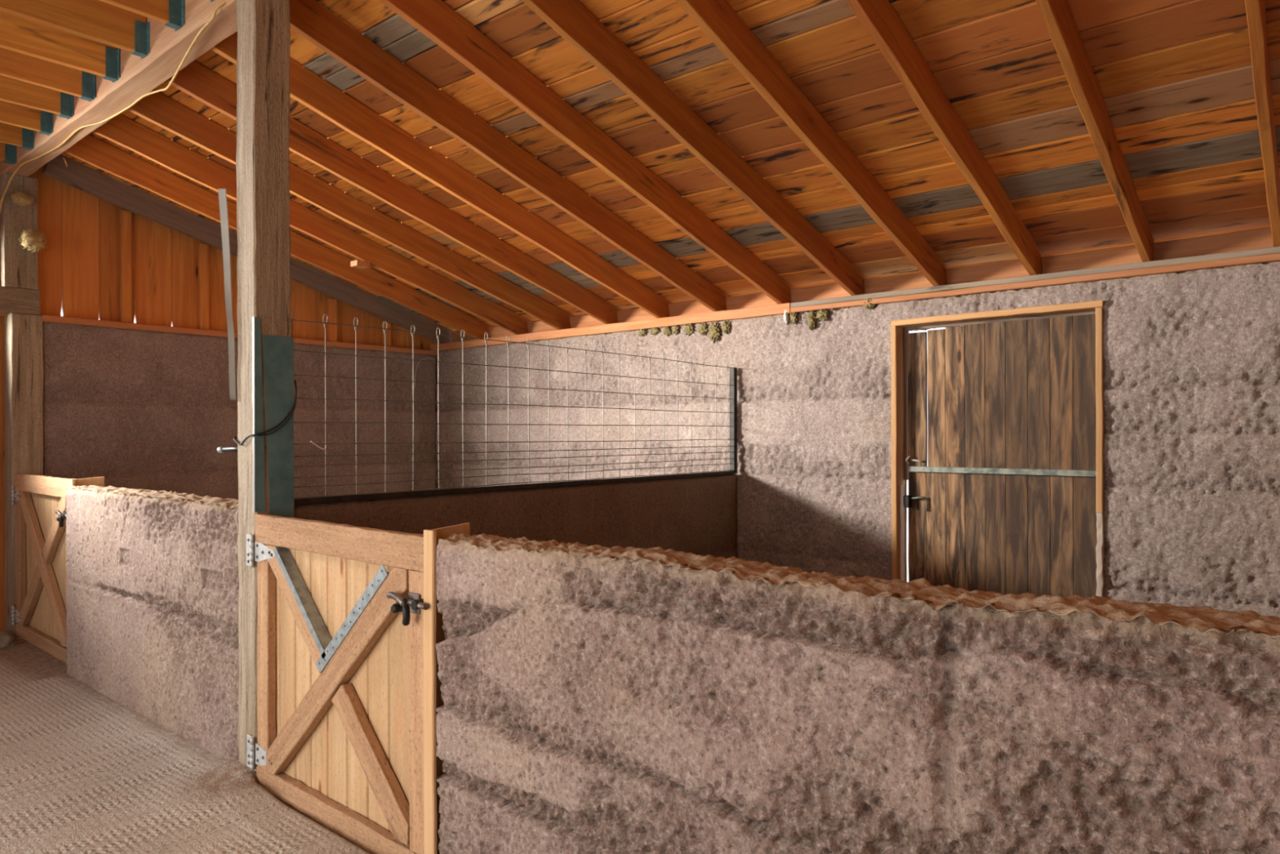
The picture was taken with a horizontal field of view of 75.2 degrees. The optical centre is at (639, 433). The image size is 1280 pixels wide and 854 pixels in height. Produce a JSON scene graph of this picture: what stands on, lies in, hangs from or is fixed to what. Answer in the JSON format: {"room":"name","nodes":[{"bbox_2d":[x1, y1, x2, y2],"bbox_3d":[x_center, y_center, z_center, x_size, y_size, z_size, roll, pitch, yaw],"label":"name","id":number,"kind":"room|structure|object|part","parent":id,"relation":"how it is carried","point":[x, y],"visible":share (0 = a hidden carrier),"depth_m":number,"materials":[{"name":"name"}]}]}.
{"room":"farm building","nodes":[
{"label":"farm building","id":0,"kind":"room"},
{"bbox_2d":[0,315,5,631],"bbox_3d":[-6.185,-0.365,4.762,0.026,3.820,4.559,0,0,40],"label":"wall","id":1,"kind":"structure","parent":0,"point":[2,535],"depth_m":6.33,"materials":[{"name":"brown wood"}]},
{"bbox_2d":[65,484,239,759],"bbox_3d":[-2.680,0.956,4.608,2.368,1.280,0.211,0,0,40],"label":"wall","id":2,"kind":"structure","parent":0,"point":[153,583],"depth_m":4.36,"materials":[{"name":"concrete"}]},
{"bbox_2d":[69,476,104,488],"bbox_3d":[-3.593,0.920,5.412,0.058,1.277,0.196,0,0,40],"label":"door frame","id":3,"kind":"structure","parent":2,"relation":"attached to","point":[99,481],"depth_m":5.43,"materials":[{"name":"brown wood"}]},
{"bbox_2d":[0,638,370,853],"bbox_3d":[-1.369,1.549,3.397,9.950,0.127,8.800,0,0,40],"label":"floor","id":4,"kind":"structure","parent":0,"point":[82,771],"depth_m":3.60,"materials":[{"name":"brown carpet"}]},
{"bbox_2d":[0,631,17,648],"bbox_3d":[-4.702,1.507,6.085,0.348,0.126,0.206,0,0,40],"label":"stone","id":5,"kind":"object","parent":4,"relation":"on","point":[7,639],"visible":0.97,"depth_m":6.03,"materials":[{"name":"stone"}]},
{"bbox_2d":[4,313,43,639],"bbox_3d":[-4.708,0.334,6.351,0.201,2.475,0.205,0,0,40],"label":"timber post","id":6,"kind":"object","parent":4,"relation":"on","point":[23,333],"visible":0.73,"depth_m":6.28,"materials":[{"name":"brown wood"}]},
{"bbox_2d":[0,285,39,315],"bbox_3d":[-4.843,-1.003,6.193,0.195,0.193,0.576,0,0,40],"label":"beam","id":7,"kind":"structure","parent":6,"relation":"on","point":[12,300],"depth_m":6.25,"materials":[{"name":"brown wood"}]},
{"bbox_2d":[0,172,38,289],"bbox_3d":[-4.735,-1.523,6.322,0.199,0.844,0.218,0,0,40],"label":"timber post","id":8,"kind":"object","parent":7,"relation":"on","point":[19,267],"visible":0.84,"depth_m":6.24,"materials":[{"name":"brown wood"}]},
{"bbox_2d":[7,190,34,208],"bbox_3d":[-4.639,-1.754,6.228,0.074,0.138,0.175,0,0,40],"label":"clump","id":9,"kind":"object","parent":8,"relation":"attached to","point":[22,199],"visible":1,"depth_m":6.22,"materials":[{"name":"beige plant"}]},
{"bbox_2d":[17,228,48,253],"bbox_3d":[-4.569,-1.455,6.262,0.101,0.188,0.178,0,0,26],"label":"clump","id":10,"kind":"object","parent":8,"relation":"attached to","point":[34,240],"visible":1,"depth_m":6.25,"materials":[{"name":"beige plant"}]},
{"bbox_2d":[0,0,237,177],"bbox_3d":[-3.312,-2.119,5.106,3.950,0.306,0.168,-1,0,40],"label":"roof beam","id":11,"kind":"structure","parent":8,"relation":"on","point":[139,77],"depth_m":4.62,"materials":[{"name":"brown wood"}]},
{"bbox_2d":[0,142,16,164],"bbox_3d":[-5.871,-2.062,4.362,0.112,0.234,4.248,0,0,40],"label":"joist","id":12,"kind":"object","parent":11,"relation":"attached to","point":[7,152],"visible":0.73,"depth_m":5.95,"materials":[{"name":"brown wood"}]},
{"bbox_2d":[0,122,34,151],"bbox_3d":[-5.548,-2.074,4.094,0.112,0.234,4.248,0,0,40],"label":"joist","id":13,"kind":"object","parent":11,"relation":"attached to","point":[24,138],"visible":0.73,"depth_m":5.65,"materials":[{"name":"brown wood"}]},
{"bbox_2d":[0,100,53,136],"bbox_3d":[-5.240,-2.086,3.839,0.112,0.234,4.248,0,0,40],"label":"joist","id":14,"kind":"object","parent":11,"relation":"attached to","point":[42,122],"visible":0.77,"depth_m":5.36,"materials":[{"name":"brown wood"}]},
{"bbox_2d":[0,75,73,119],"bbox_3d":[-4.932,-2.098,3.583,0.112,0.235,4.248,0,0,40],"label":"joist","id":15,"kind":"object","parent":11,"relation":"attached to","point":[12,91],"visible":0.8,"depth_m":5.06,"materials":[{"name":"brown wood"}]},
{"bbox_2d":[0,47,95,102],"bbox_3d":[-4.632,-2.109,3.334,0.112,0.234,4.248,0,0,40],"label":"joist","id":16,"kind":"object","parent":11,"relation":"attached to","point":[13,64],"visible":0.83,"depth_m":4.78,"materials":[{"name":"brown wood"}]},
{"bbox_2d":[0,10,119,83],"bbox_3d":[-4.332,-2.120,3.085,0.112,0.235,4.248,0,0,40],"label":"joist","id":17,"kind":"object","parent":11,"relation":"attached to","point":[19,34],"visible":0.93,"depth_m":4.49,"materials":[{"name":"brown wood"}]},
{"bbox_2d":[0,0,150,58],"bbox_3d":[-4.001,-2.133,2.811,0.112,0.235,4.248,0,0,40],"label":"joist","id":18,"kind":"object","parent":11,"relation":"attached to","point":[96,20],"visible":0.98,"depth_m":4.24,"materials":[{"name":"brown wood"}]},
{"bbox_2d":[0,0,226,214],"bbox_3d":[-3.326,-1.592,5.113,3.849,0.862,0.208,0,0,40],"label":"extension cord","id":19,"kind":"object","parent":11,"relation":"hanging from","point":[223,2],"visible":1,"depth_m":4.92,"materials":[{"name":"beige plastic"}]},
{"bbox_2d":[97,0,184,31],"bbox_3d":[-3.662,-2.146,2.530,0.112,0.235,4.248,0,0,40],"label":"joist","id":20,"kind":"object","parent":11,"relation":"attached to","point":[169,12],"visible":1,"depth_m":4.08,"materials":[{"name":"brown wood"}]},
{"bbox_2d":[11,473,70,662],"bbox_3d":[-4.163,0.899,5.784,1.343,1.218,0.114,0,0,40],"label":"gate","id":21,"kind":"object","parent":6,"relation":"attached to","point":[41,610],"visible":0.84,"depth_m":5.84,"materials":[{"name":"wood"}]},
{"bbox_3d":[-4.142,1.451,5.787,1.230,0.100,0.049,1,1,40],"label":"rail","id":22,"kind":"part","parent":21,"relation":"part of","materials":[{"name":"brown wood"}]},
{"bbox_3d":[-4.146,0.356,5.785,1.230,0.130,0.049,0,0,40],"label":"rail","id":23,"kind":"part","parent":21,"relation":"part of","materials":[{"name":"beige wood"}]},
{"bbox_3d":[-4.123,0.892,5.811,1.228,1.120,0.020,0,0,40],"label":"board panel","id":24,"kind":"part","parent":21,"relation":"part of","materials":[{"name":"brown wood"}]},
{"bbox_3d":[-3.798,0.518,5.428,0.106,0.042,0.028,0,0,44],"label":"lever","id":25,"kind":"part","parent":21,"relation":"part of","materials":[{"name":"metal"}]},
{"bbox_2d":[217,0,293,771],"bbox_3d":[-1.762,-0.371,3.796,0.270,3.870,0.234,0,0,40],"label":"timber post","id":26,"kind":"object","parent":4,"relation":"on","point":[265,342],"depth_m":3.73,"materials":[{"name":"beige wood"}]},
{"bbox_3d":[-1.886,-0.638,3.784,0.093,0.965,0.025,0,0,17],"label":"metal strip","id":27,"kind":"part","parent":26,"relation":"part of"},
{"bbox_2d":[217,446,237,453],"bbox_3d":[-1.892,0.072,3.900,0.239,0.036,0.031,0,0,27],"label":"rod","id":28,"kind":"object","parent":26,"relation":"attached to","point":[220,449],"visible":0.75,"depth_m":3.92,"materials":[{"name":"silver metal"}]},
{"bbox_2d":[233,380,297,445],"bbox_3d":[-1.709,-0.098,3.790,0.216,0.299,0.213,0,0,40],"label":"cable","id":29,"kind":"object","parent":26,"relation":"attached to","point":[295,381],"visible":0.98,"depth_m":3.75,"materials":[{"name":"black rubber"}]},
{"bbox_2d":[246,513,429,853],"bbox_3d":[-1.224,0.960,3.281,1.343,1.218,0.114,0,0,40],"label":"gate","id":30,"kind":"object","parent":26,"relation":"attached to","point":[340,607],"visible":0.94,"depth_m":3.24,"materials":[{"name":"wood"}]},
{"bbox_3d":[-1.203,1.512,3.284,1.230,0.100,0.049,1,1,40],"label":"rail","id":31,"kind":"part","parent":30,"relation":"part of","materials":[{"name":"brown wood"}]},
{"bbox_3d":[-1.206,0.417,3.283,1.230,0.130,0.049,0,0,40],"label":"rail","id":32,"kind":"part","parent":30,"relation":"part of","materials":[{"name":"brown wood"}]},
{"bbox_3d":[-1.183,0.953,3.308,1.228,1.120,0.020,0,0,40],"label":"board panel","id":33,"kind":"part","parent":30,"relation":"part of","materials":[{"name":"beige wood"}]},
{"bbox_3d":[-0.858,0.579,2.926,0.106,0.042,0.028,0,0,44],"label":"lever","id":34,"kind":"part","parent":30,"relation":"part of","materials":[{"name":"metal"}]},
{"bbox_3d":[-0.862,0.617,2.944,0.033,0.033,0.036,0,0,40],"label":"knob","id":35,"kind":"part","parent":30,"relation":"part of","materials":[{"name":"black metal"}]},
{"bbox_3d":[-0.792,0.592,2.911,0.065,0.070,0.007,0,0,40],"label":"latch plate","id":36,"kind":"part","parent":30,"relation":"part of","materials":[{"name":"metal"}]},
{"bbox_2d":[0,164,438,350],"bbox_3d":[-3.533,-1.609,7.784,0.024,1.435,4.196,0,0,40],"label":"wall","id":37,"kind":"structure","parent":0,"point":[79,268],"depth_m":6.97,"materials":[{"name":"brown wood"}]},
{"bbox_2d":[119,209,131,323],"bbox_3d":[-4.246,-1.377,6.860,0.053,0.923,0.077,0,0,40],"label":"stud","id":38,"kind":"object","parent":37,"relation":"attached to","point":[125,216],"visible":0.95,"depth_m":6.84,"materials":[{"name":"brown wood"}]},
{"bbox_2d":[198,243,208,329],"bbox_3d":[-3.852,-1.294,7.335,0.054,0.756,0.079,0,0,40],"label":"stud","id":39,"kind":"object","parent":37,"relation":"attached to","point":[203,249],"visible":0.95,"depth_m":7.31,"materials":[{"name":"brown wood"}]},
{"bbox_2d":[327,298,337,342],"bbox_3d":[-3.067,-1.130,8.282,0.053,0.424,0.078,0,0,40],"label":"stud","id":40,"kind":"object","parent":37,"relation":"attached to","point":[331,303],"visible":0.92,"depth_m":8.26,"materials":[{"name":"orange wood"}]},
{"bbox_2d":[382,322,391,346],"bbox_3d":[-2.670,-1.047,8.759,0.054,0.257,0.078,0,0,40],"label":"stud","id":41,"kind":"object","parent":37,"relation":"attached to","point":[388,331],"visible":0.68,"depth_m":8.74,"materials":[{"name":"brown wood"}]},
{"bbox_2d":[42,321,436,499],"bbox_3d":[-3.489,0.352,7.849,0.209,2.493,3.650,0,0,40],"label":"wall","id":42,"kind":"structure","parent":0,"point":[132,409],"depth_m":7.26,"materials":[{"name":"brown concrete"}]},
{"bbox_2d":[40,314,437,355],"bbox_3d":[-3.467,-0.891,7.822,0.155,0.054,3.660,0,0,40],"label":"trim","id":43,"kind":"structure","parent":42,"relation":"on","point":[48,318],"depth_m":7.18,"materials":[{"name":"brown wood"}]},
{"bbox_2d":[413,356,435,389],"bbox_3d":[-2.346,-0.663,9.053,0.015,0.358,0.277,0,0,42],"label":"wire hook","id":44,"kind":"object","parent":42,"relation":"attached to","point":[429,357],"visible":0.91,"depth_m":8.97,"materials":[{"name":"grey metal"}]},
{"bbox_2d":[293,474,737,558],"bbox_3d":[-0.484,0.948,5.303,0.204,1.286,3.715,0,0,40],"label":"wall partition","id":45,"kind":"structure","parent":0,"point":[696,515],"depth_m":5.31,"materials":[{"name":"wood"}]},
{"bbox_2d":[290,309,737,505],"bbox_3d":[-0.429,-0.128,5.255,0.060,0.904,3.720,0,0,40],"label":"wire fence","id":46,"kind":"object","parent":45,"relation":"on","point":[732,384],"visible":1,"depth_m":4.83,"materials":[{"name":"metal"}]},
{"bbox_2d":[310,440,326,449],"bbox_3d":[-1.514,0.053,3.915,0.008,0.043,0.080,0,0,43],"label":"string","id":47,"kind":"object","parent":46,"relation":"hanging from","point":[310,441],"visible":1,"depth_m":3.91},
{"bbox_2d":[60,0,1279,331],"bbox_3d":[0.100,-1.710,4.926,9.370,1.244,4.438,0,0,40],"label":"ceiling","id":48,"kind":"structure","parent":0,"point":[1174,77],"depth_m":4.41,"materials":[{"name":"brown wood"}]},
{"bbox_2d":[435,533,1279,853],"bbox_3d":[0.887,0.954,1.650,3.945,1.269,0.215,0,0,40],"label":"wall","id":49,"kind":"structure","parent":0,"point":[597,699],"depth_m":1.92,"materials":[{"name":"concrete"}]},
{"bbox_2d":[423,522,470,853],"bbox_3d":[-0.664,0.937,2.921,0.058,1.230,0.196,0,0,40],"label":"gate post","id":50,"kind":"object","parent":49,"relation":"attached to","point":[433,633],"depth_m":2.84,"materials":[{"name":"brown wood"}]},
{"bbox_2d":[435,261,1279,617],"bbox_3d":[1.292,0.317,6.412,9.400,2.539,0.261,0,0,40],"label":"wall","id":51,"kind":"structure","parent":0,"point":[1191,393],"depth_m":5.98,"materials":[{"name":"concrete"}]},
{"bbox_2d":[430,302,791,351],"bbox_3d":[-0.579,-0.958,7.881,4.610,0.082,0.176,0,0,40],"label":"wooden beam","id":52,"kind":"structure","parent":51,"relation":"on","point":[773,309],"depth_m":7.36,"materials":[{"name":"brown wood"}]},
{"bbox_2d":[42,154,454,343],"bbox_3d":[-3.300,-1.572,7.845,0.066,1.237,3.912,0,0,40],"label":"rafter","id":53,"kind":"object","parent":52,"relation":"on","point":[77,175],"visible":0.83,"depth_m":7.20,"materials":[{"name":"brown wood"}]},
{"bbox_2d":[63,134,493,338],"bbox_3d":[-2.786,-1.553,7.408,0.048,1.264,4.044,0,0,40],"label":"rafter","id":54,"kind":"object","parent":52,"relation":"on","point":[93,151],"visible":0.72,"depth_m":7.12,"materials":[{"name":"brown wood"}]},
{"bbox_2d":[91,114,532,334],"bbox_3d":[-2.324,-1.555,7.024,0.050,1.263,4.045,0,0,40],"label":"rafter","id":55,"kind":"object","parent":52,"relation":"on","point":[121,130],"visible":0.82,"depth_m":6.71,"materials":[{"name":"brown wood"}]},
{"bbox_2d":[350,259,369,268],"bbox_3d":[-2.353,-1.426,6.988,0.100,0.046,0.120,0,0,40],"label":"wood block","id":56,"kind":"object","parent":55,"relation":"attached to","point":[356,264],"visible":1,"depth_m":6.96,"materials":[{"name":"brown wood"}]},
{"bbox_2d":[126,89,574,329],"bbox_3d":[-1.862,-1.554,6.641,0.048,1.260,4.046,0,0,40],"label":"rafter","id":57,"kind":"object","parent":52,"relation":"on","point":[157,108],"visible":0.84,"depth_m":6.30,"materials":[{"name":"brown wood"}]},
{"bbox_2d":[164,60,621,324],"bbox_3d":[-1.392,-1.559,6.252,0.049,1.263,4.045,0,0,40],"label":"rafter","id":58,"kind":"object","parent":52,"relation":"on","point":[195,80],"visible":0.78,"depth_m":5.87,"materials":[{"name":"brown wood"}]},
{"bbox_2d":[210,31,672,318],"bbox_3d":[-0.930,-1.556,5.869,0.049,1.264,4.044,0,0,40],"label":"rafter","id":59,"kind":"object","parent":52,"relation":"on","point":[307,88],"visible":0.88,"depth_m":5.46,"materials":[{"name":"brown wood"}]},
{"bbox_2d":[450,331,477,342],"bbox_3d":[-1.855,-1.066,9.030,0.592,0.129,0.052,0,0,40],"label":"wood block","id":60,"kind":"object","parent":52,"relation":"on","point":[455,333],"visible":0.23,"depth_m":9.12,"materials":[{"name":"brown wood"}]},
{"bbox_2d":[488,326,515,337],"bbox_3d":[-1.377,-1.067,8.634,0.552,0.131,0.052,0,0,39],"label":"wood block","id":61,"kind":"object","parent":52,"relation":"on","point":[495,331],"visible":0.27,"depth_m":8.70,"materials":[{"name":"brown wood"}]},
{"bbox_2d":[289,0,729,311],"bbox_3d":[-0.472,-1.562,5.490,0.050,1.263,4.045,0,0,40],"label":"rafter","id":62,"kind":"object","parent":52,"relation":"on","point":[309,19],"visible":0.93,"depth_m":4.89,"materials":[{"name":"brown wood"}]},
{"bbox_2d":[527,320,557,333],"bbox_3d":[-0.915,-1.067,8.251,0.552,0.130,0.052,0,0,39],"label":"wood block","id":63,"kind":"object","parent":52,"relation":"on","point":[534,326],"visible":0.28,"depth_m":8.31,"materials":[{"name":"brown wood"}]},
{"bbox_2d":[378,0,794,304],"bbox_3d":[-0.006,-1.560,5.103,0.049,1.260,4.045,0,0,40],"label":"rafter","id":64,"kind":"object","parent":52,"relation":"on","point":[434,19],"visible":0.94,"depth_m":4.64,"materials":[{"name":"brown wood"}]},
{"bbox_2d":[569,315,604,328],"bbox_3d":[-0.449,-1.069,7.865,0.562,0.130,0.052,0,0,40],"label":"wood block","id":65,"kind":"object","parent":52,"relation":"on","point":[586,320],"visible":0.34,"depth_m":7.92,"materials":[{"name":"brown wood"}]},
{"bbox_2d":[617,308,657,323],"bbox_3d":[0.016,-1.071,7.479,0.552,0.129,0.052,0,0,40],"label":"wood block","id":66,"kind":"object","parent":52,"relation":"on","point":[635,314],"visible":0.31,"depth_m":7.52,"materials":[{"name":"brown wood"}]},
{"bbox_2d":[668,301,713,316],"bbox_3d":[0.476,-1.071,7.097,0.547,0.130,0.052,0,0,40],"label":"rafter blocking","id":67,"kind":"object","parent":52,"relation":"on","point":[694,307],"visible":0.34,"depth_m":7.13,"materials":[{"name":"brown wood"}]},
{"bbox_2d":[725,292,777,310],"bbox_3d":[0.939,-1.073,6.715,0.557,0.129,0.052,0,0,40],"label":"rafter blocking","id":68,"kind":"object","parent":52,"relation":"on","point":[755,300],"visible":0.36,"depth_m":6.74,"materials":[{"name":"brown wood"}]},
{"bbox_2d":[637,328,647,336],"bbox_3d":[0.020,-0.891,7.296,0.119,0.071,0.054,0,0,40],"label":"clump","id":69,"kind":"object","parent":51,"relation":"attached to","point":[641,332],"visible":1,"depth_m":7.28,"materials":[{"name":"beige plant"}]},
{"bbox_2d":[649,327,660,335],"bbox_3d":[0.130,-0.888,7.209,0.126,0.076,0.051,0,0,40],"label":"clump","id":70,"kind":"object","parent":51,"relation":"attached to","point":[655,331],"visible":1,"depth_m":7.19,"materials":[{"name":"plant"}]},
{"bbox_2d":[662,326,671,336],"bbox_3d":[0.237,-0.881,7.118,0.099,0.094,0.051,0,0,40],"label":"clump","id":71,"kind":"object","parent":51,"relation":"attached to","point":[667,331],"visible":1,"depth_m":7.10,"materials":[{"name":"plant"}]},
{"bbox_2d":[671,324,679,334],"bbox_3d":[0.302,-0.885,7.062,0.092,0.091,0.048,0,0,40],"label":"clump","id":72,"kind":"object","parent":51,"relation":"attached to","point":[676,329],"visible":1,"depth_m":7.05,"materials":[{"name":"plant"}]},
{"bbox_2d":[684,323,694,336],"bbox_3d":[0.413,-0.873,6.971,0.118,0.114,0.050,0,0,40],"label":"clump","id":73,"kind":"object","parent":51,"relation":"attached to","point":[689,329],"visible":1,"depth_m":6.96,"materials":[{"name":"plant"}]},
{"bbox_2d":[697,322,708,335],"bbox_3d":[0.524,-0.870,6.878,0.109,0.117,0.051,0,0,40],"label":"clump","id":74,"kind":"object","parent":51,"relation":"attached to","point":[703,327],"visible":1,"depth_m":6.87,"materials":[{"name":"plant"}]},
{"bbox_2d":[707,321,721,342],"bbox_3d":[0.612,-0.838,6.806,0.138,0.190,0.049,0,0,40],"label":"clump","id":75,"kind":"object","parent":51,"relation":"attached to","point":[714,331],"visible":1,"depth_m":6.79,"materials":[{"name":"beige plant"}]},
{"bbox_2d":[720,320,731,334],"bbox_3d":[0.700,-0.869,6.733,0.096,0.129,0.052,0,0,40],"label":"clump","id":76,"kind":"object","parent":51,"relation":"attached to","point":[726,326],"visible":1,"depth_m":6.72,"materials":[{"name":"plant"}]},
{"bbox_2d":[783,310,788,324],"bbox_3d":[1.120,-0.899,6.374,0.035,0.132,0.047,0,0,40],"label":"drip","id":77,"kind":"object","parent":51,"relation":"attached to","point":[786,314],"visible":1,"depth_m":6.36,"materials":[{"name":"white"}]},
{"bbox_2d":[790,311,798,324],"bbox_3d":[1.175,-0.891,6.337,0.069,0.117,0.046,0,0,40],"label":"clump","id":78,"kind":"object","parent":51,"relation":"attached to","point":[793,316],"visible":1,"depth_m":6.33,"materials":[{"name":"plant"}]},
{"bbox_2d":[807,310,817,330],"bbox_3d":[1.291,-0.859,6.240,0.075,0.170,0.049,0,0,40],"label":"clump","id":79,"kind":"object","parent":51,"relation":"attached to","point":[811,318],"visible":1,"depth_m":6.23,"materials":[{"name":"plant"}]},
{"bbox_2d":[815,309,829,321],"bbox_3d":[1.361,-0.884,6.186,0.119,0.097,0.051,0,0,40],"label":"clump","id":80,"kind":"object","parent":51,"relation":"attached to","point":[822,314],"visible":1,"depth_m":6.17,"materials":[{"name":"plant"}]},
{"bbox_2d":[863,297,875,311],"bbox_3d":[1.642,-0.943,5.951,0.103,0.124,0.053,0,0,40],"label":"clump","id":81,"kind":"object","parent":51,"relation":"attached to","point":[869,305],"visible":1,"depth_m":5.94,"materials":[{"name":"plant"}]},
{"bbox_2d":[890,300,1104,597],"bbox_3d":[2.324,0.370,5.476,1.324,2.349,0.166,0,0,40],"label":"door","id":82,"kind":"structure","parent":51,"relation":"in","point":[1008,498],"depth_m":5.45,"materials":[{"name":"brown wood"}]},
{"bbox_3d":[1.943,0.484,5.792,0.122,0.102,0.031,0,0,32],"label":"latch handle","id":83,"kind":"part","parent":82,"relation":"part of","materials":[{"name":"grey metal"}]},
{"bbox_2d":[790,253,1279,312],"bbox_3d":[3.034,-0.948,4.883,4.760,0.043,0.174,0,0,40],"label":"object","id":84,"kind":"structure","parent":51,"relation":"on","point":[1262,259],"depth_m":5.14,"materials":[{"name":"brown wood"}]},
{"bbox_2d":[791,246,1279,307],"bbox_3d":[3.035,-0.988,4.884,4.760,0.040,0.175,0,0,40],"label":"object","id":85,"kind":"structure","parent":51,"relation":"attached to","point":[1274,250],"depth_m":5.16,"materials":[{"name":"brown wood"}]},
{"bbox_2d":[521,0,866,295],"bbox_3d":[0.462,-1.560,4.713,0.050,1.263,4.044,0,0,40],"label":"rafter","id":86,"kind":"object","parent":85,"relation":"on","point":[570,19],"visible":0.93,"depth_m":4.42,"materials":[{"name":"brown wood"}]},
{"bbox_2d":[675,0,949,286],"bbox_3d":[0.924,-1.562,4.330,0.049,1.260,4.045,0,0,40],"label":"rafter","id":87,"kind":"object","parent":85,"relation":"on","point":[716,19],"visible":0.95,"depth_m":4.21,"materials":[{"name":"brown wood"}]},
{"bbox_2d":[790,283,850,302],"bbox_3d":[1.406,-1.074,6.327,0.562,0.130,0.053,0,0,40],"label":"rafter blocking","id":88,"kind":"object","parent":85,"relation":"on","point":[833,290],"visible":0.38,"depth_m":6.35,"materials":[{"name":"brown wood"}]},
{"bbox_2d":[863,271,933,293],"bbox_3d":[1.871,-1.074,5.941,0.552,0.129,0.052,0,0,40],"label":"rafter blocking","id":89,"kind":"object","parent":85,"relation":"on","point":[916,280],"visible":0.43,"depth_m":5.95,"materials":[{"name":"brown wood"}]},
{"bbox_2d":[845,0,1044,275],"bbox_3d":[1.394,-1.564,3.941,0.049,1.266,4.045,0,0,40],"label":"rafter","id":90,"kind":"object","parent":85,"relation":"on","point":[879,19],"visible":0.92,"depth_m":4.00,"materials":[{"name":"brown wood"}]},
{"bbox_2d":[946,259,1030,284],"bbox_3d":[2.337,-1.076,5.554,0.562,0.129,0.052,0,0,40],"label":"rafter blocking","id":91,"kind":"object","parent":85,"relation":"on","point":[1011,268],"visible":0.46,"depth_m":5.55,"materials":[{"name":"brown wood"}]},
{"bbox_2d":[1041,244,1142,274],"bbox_3d":[2.808,-1.076,5.163,0.567,0.130,0.054,0,0,40],"label":"rafter blocking","id":92,"kind":"object","parent":85,"relation":"on","point":[1125,255],"visible":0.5,"depth_m":5.15,"materials":[{"name":"brown wood"}]},
{"bbox_2d":[1035,0,1155,262],"bbox_3d":[1.868,-1.565,3.548,0.050,1.262,4.045,0,0,40],"label":"rafter","id":93,"kind":"object","parent":85,"relation":"on","point":[1057,15],"visible":0.95,"depth_m":3.75,"materials":[{"name":"brown wood"}]},
{"bbox_2d":[1153,226,1272,260],"bbox_3d":[3.281,-1.078,4.770,0.567,0.130,0.051,0,0,40],"label":"rafter blocking","id":94,"kind":"object","parent":85,"relation":"on","point":[1258,238],"visible":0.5,"depth_m":4.75,"materials":[{"name":"brown wood"}]},
{"bbox_2d":[1244,0,1279,247],"bbox_3d":[2.341,-1.565,3.156,0.049,1.267,4.044,0,0,40],"label":"rafter","id":95,"kind":"object","parent":85,"relation":"on","point":[1255,9],"visible":0.97,"depth_m":3.50,"materials":[{"name":"brown wood"}]}
]}

